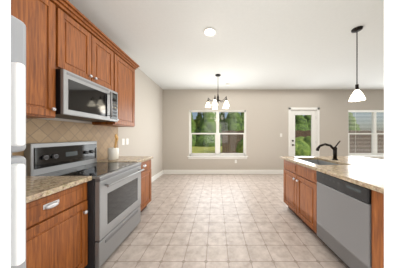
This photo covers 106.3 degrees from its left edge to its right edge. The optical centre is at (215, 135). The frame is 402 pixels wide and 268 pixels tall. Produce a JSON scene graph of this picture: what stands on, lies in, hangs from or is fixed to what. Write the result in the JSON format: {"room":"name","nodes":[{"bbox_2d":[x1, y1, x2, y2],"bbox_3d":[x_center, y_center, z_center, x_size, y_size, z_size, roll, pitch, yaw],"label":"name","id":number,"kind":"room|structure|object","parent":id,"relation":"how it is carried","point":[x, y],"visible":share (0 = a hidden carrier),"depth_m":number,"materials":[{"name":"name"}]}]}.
{"room":"kitchen","nodes":[
{"label":"kitchen","id":0,"kind":"room"},
{"bbox_2d":[0,0,10,267],"bbox_3d":[-0.690,-0.140,-0.773,0.140,2.800,2.453,0,0,0],"label":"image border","id":1,"kind":"structure","parent":0,"point":[5,133],"depth_m":0.44,"materials":[{"name":"white"}]},
{"bbox_2d":[36,68,162,176],"bbox_3d":[-1.827,-0.140,1.485,0.140,2.800,7.250,0,0,0],"label":"wall","id":2,"kind":"structure","parent":0,"point":[144,135],"depth_m":3.74,"materials":[{"name":"paint"}]},
{"bbox_2d":[11,0,66,117],"bbox_3d":[-1.597,-0.690,1.064,0.315,1.060,0.724,0,0,0],"label":"upper cabinet","id":3,"kind":"object","parent":2,"relation":"attached to","point":[45,21],"depth_m":1.25,"materials":[{"name":"brown wood"}]},
{"bbox_2d":[12,118,117,159],"bbox_3d":[-1.752,0.095,1.670,0.009,0.529,2.020,0,0,0],"label":"tile backsplash","id":4,"kind":"structure","parent":2,"relation":"attached to","point":[44,131],"depth_m":1.79,"materials":[{"name":"beige tile"}]},
{"bbox_2d":[67,8,114,90],"bbox_3d":[-1.597,-0.917,1.740,0.315,0.604,0.764,0,0,0],"label":"upper cabinet","id":5,"kind":"object","parent":2,"relation":"attached to","point":[67,35],"depth_m":1.69,"materials":[{"name":"brown wood"}]},
{"bbox_2d":[55,69,117,121],"bbox_3d":[-1.546,-0.405,1.740,0.414,0.414,0.756,0,0,0],"label":"microwave","id":6,"kind":"object","parent":5,"relation":"attached to","point":[78,97],"visible":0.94,"depth_m":1.58,"materials":[{"name":"silver plastic"}]},
{"bbox_2d":[92,52,134,126],"bbox_3d":[-1.597,-0.690,2.367,0.315,1.060,0.626,0,0,0],"label":"upper cabinet","id":7,"kind":"object","parent":2,"relation":"attached to","point":[124,70],"depth_m":2.36,"materials":[{"name":"brown wood"}]},
{"bbox_2d":[151,170,162,182],"bbox_3d":[-1.750,1.190,3.825,0.016,0.140,2.250,0,0,0],"label":"baseboard","id":8,"kind":"structure","parent":2,"relation":"attached to","point":[157,175],"depth_m":4.39,"materials":[{"name":"white wood"}]},
{"bbox_2d":[100,174,347,267],"bbox_3d":[2.421,1.310,1.485,8.637,0.100,7.250,0,0,0],"label":"floor","id":9,"kind":"structure","parent":0,"point":[220,221],"depth_m":2.00,"materials":[{"name":"tile"}]},
{"bbox_2d":[11,15,25,267],"bbox_3d":[-1.250,0.385,0.253,0.965,1.750,0.805,0,0,0],"label":"refrigerator","id":10,"kind":"object","parent":9,"relation":"on","point":[18,142],"visible":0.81,"depth_m":0.59,"materials":[{"name":"grey metal"}]},
{"bbox_2d":[26,176,91,267],"bbox_3d":[-1.435,0.810,1.045,0.639,0.900,0.620,0,0,0],"label":"base cabinet","id":11,"kind":"object","parent":9,"relation":"on","point":[56,221],"visible":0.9,"depth_m":1.11,"materials":[{"name":"brown wood"}]},
{"bbox_2d":[24,141,144,267],"bbox_3d":[-1.369,0.665,1.740,0.751,1.190,0.762,0,0,0],"label":"stove","id":12,"kind":"object","parent":9,"relation":"on","point":[114,201],"visible":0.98,"depth_m":1.55,"materials":[{"name":"grey metal"}]},
{"bbox_2d":[97,156,152,211],"bbox_3d":[-1.435,0.810,2.402,0.639,0.900,0.555,0,0,0],"label":"base cabinet","id":13,"kind":"object","parent":9,"relation":"on","point":[145,161],"visible":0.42,"depth_m":2.43,"materials":[{"name":"brown wood"}]},
{"bbox_2d":[108,134,118,159],"bbox_3d":[-1.574,0.164,2.307,0.147,0.390,0.159,0,0,0],"label":"canister","id":14,"kind":"object","parent":13,"relation":"on","point":[113,153],"visible":1,"depth_m":2.25,"materials":[{"name":"white ceramic"}]},
{"bbox_2d":[283,160,383,267],"bbox_3d":[1.675,0.830,1.837,1.051,0.860,1.605,0,0,0],"label":"kitchen island","id":15,"kind":"object","parent":9,"relation":"on","point":[299,188],"depth_m":1.88,"materials":[{"name":"brown wood"}]},
{"bbox_2d":[281,156,383,167],"bbox_3d":[1.849,0.379,2.270,1.402,0.038,0.804,0,0,0],"label":"island countertop","id":16,"kind":"structure","parent":15,"relation":"on","point":[296,159],"depth_m":2.30,"materials":[{"name":"beige stone"}]},
{"bbox_2d":[316,141,339,159],"bbox_3d":[1.692,0.214,2.270,0.360,0.290,0.072,0,0,0],"label":"faucet","id":17,"kind":"object","parent":16,"relation":"on","point":[334,149],"visible":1,"depth_m":2.25,"materials":[{"name":"black metal"}]},
{"bbox_2d":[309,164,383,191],"bbox_3d":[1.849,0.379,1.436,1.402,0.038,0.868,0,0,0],"label":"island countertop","id":18,"kind":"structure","parent":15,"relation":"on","point":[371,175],"depth_m":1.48,"materials":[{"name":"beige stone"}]},
{"bbox_2d":[316,171,371,267],"bbox_3d":[1.492,0.832,1.444,0.657,0.856,0.603,0,0,0],"label":"dishwasher","id":19,"kind":"object","parent":9,"relation":"on","point":[344,221],"visible":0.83,"depth_m":1.35,"materials":[{"name":"grey metal"}]},
{"bbox_2d":[68,0,383,89],"bbox_3d":[2.421,-1.590,1.485,8.637,0.100,7.250,0,0,0],"label":"ceiling","id":20,"kind":"structure","parent":0,"point":[267,45],"depth_m":2.44,"materials":[{"name":"paint"}]},
{"bbox_2d":[203,28,216,36],"bbox_3d":[-0.090,-1.534,2.220,0.200,0.009,0.200,0,0,0],"label":"recessed light","id":21,"kind":"object","parent":20,"relation":"in","point":[209,32],"visible":1,"depth_m":2.22,"materials":[{"name":"white"}]},
{"bbox_2d":[205,74,228,108],"bbox_3d":[0.026,-1.135,3.790,0.602,0.810,0.626,0,0,0],"label":"chandelier","id":22,"kind":"object","parent":20,"relation":"hanging from","point":[215,104],"visible":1,"depth_m":3.75,"materials":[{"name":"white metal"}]},
{"bbox_2d":[349,26,365,101],"bbox_3d":[2.030,-1.027,2.160,0.184,1.024,0.184,0,0,0],"label":"pendant light","id":23,"kind":"object","parent":20,"relation":"hanging from","point":[357,94],"visible":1,"depth_m":2.15,"materials":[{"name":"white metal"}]},
{"bbox_2d":[163,90,383,169],"bbox_3d":[2.421,-0.140,5.040,8.357,2.800,0.140,0,0,0],"label":"wall","id":24,"kind":"structure","parent":0,"point":[266,126],"depth_m":4.97,"materials":[{"name":"paint"}]},
{"bbox_2d":[187,110,247,158],"bbox_3d":[0.055,-0.050,5.017,2.000,1.620,0.184,0,0,0],"label":"window","id":25,"kind":"structure","parent":24,"relation":"in","point":[217,154],"depth_m":5.02,"materials":[{"name":"white"}]},
{"bbox_2d":[163,170,282,173],"bbox_3d":[0.320,1.190,4.962,4.152,0.140,0.016,0,0,0],"label":"baseboard","id":26,"kind":"structure","parent":24,"relation":"attached to","point":[164,171],"depth_m":4.95,"materials":[{"name":"white wood"}]},
{"bbox_2d":[291,111,315,155],"bbox_3d":[2.916,0.200,4.994,0.848,2.096,0.103,0,0,0],"label":"patio door","id":27,"kind":"structure","parent":24,"relation":"in","point":[313,131],"depth_m":5.00,"materials":[{"name":"white"}]},
{"bbox_2d":[288,107,319,155],"bbox_3d":[2.910,0.159,5.030,1.024,2.202,0.157,0,0,0],"label":"door frame","id":28,"kind":"structure","parent":24,"relation":"attached to","point":[316,109],"depth_m":4.95,"materials":[{"name":"white wood"}]},
{"bbox_2d":[348,110,383,158],"bbox_3d":[5.314,-0.050,5.017,1.973,1.620,0.184,0,0,0],"label":"window","id":29,"kind":"structure","parent":24,"relation":"in","point":[372,141],"depth_m":5.02,"materials":[{"name":"white"}]},
{"bbox_2d":[348,111,383,155],"bbox_3d":[5.314,-0.096,4.995,1.833,1.501,0.042,0,0,0],"label":"window blinds","id":30,"kind":"object","parent":29,"relation":"attached to","point":[355,134],"visible":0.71,"depth_m":4.98,"materials":[{"name":"white plastic"}]},
{"bbox_2d":[384,0,401,267],"bbox_3d":[1.190,-0.140,-0.500,0.140,2.800,3.000,0,0,0],"label":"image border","id":31,"kind":"structure","parent":0,"point":[392,133],"depth_m":0.95,"materials":[{"name":"white"}]},
{"label":"outside","id":32,"kind":"structure","parent":0,"visible":0},
{"bbox_2d":[192,146,221,152],"bbox_3d":[5.000,1.460,37.565,90.000,0.100,64.870,0,0,0],"label":"ground","id":33,"kind":"structure","parent":32,"point":[199,149],"depth_m":15.67,"materials":[{"name":"green plant"}]},
{"bbox_2d":[236,136,310,155],"bbox_3d":[4.197,0.826,9.454,6.012,1.704,2.440,0,0,0],"label":"bushes","id":34,"kind":"object","parent":33,"relation":"on","point":[304,144],"depth_m":8.63,"materials":[{"name":"green plant"}]},
{"bbox_2d":[191,112,360,146],"bbox_3d":[8.972,-1.217,27.186,45.260,9.612,16.003,0,0,0],"label":"trees","id":35,"kind":"object","parent":33,"relation":"on","point":[233,125],"depth_m":21.13,"materials":[{"name":"green plant"}]},
{"bbox_2d":[222,130,383,152],"bbox_3d":[11.297,0.475,12.030,21.595,1.870,0.060,0,0,0],"label":"fence","id":36,"kind":"object","parent":33,"relation":"on","point":[229,139],"depth_m":12.00,"materials":[{"name":"brown wood"}]}
]}

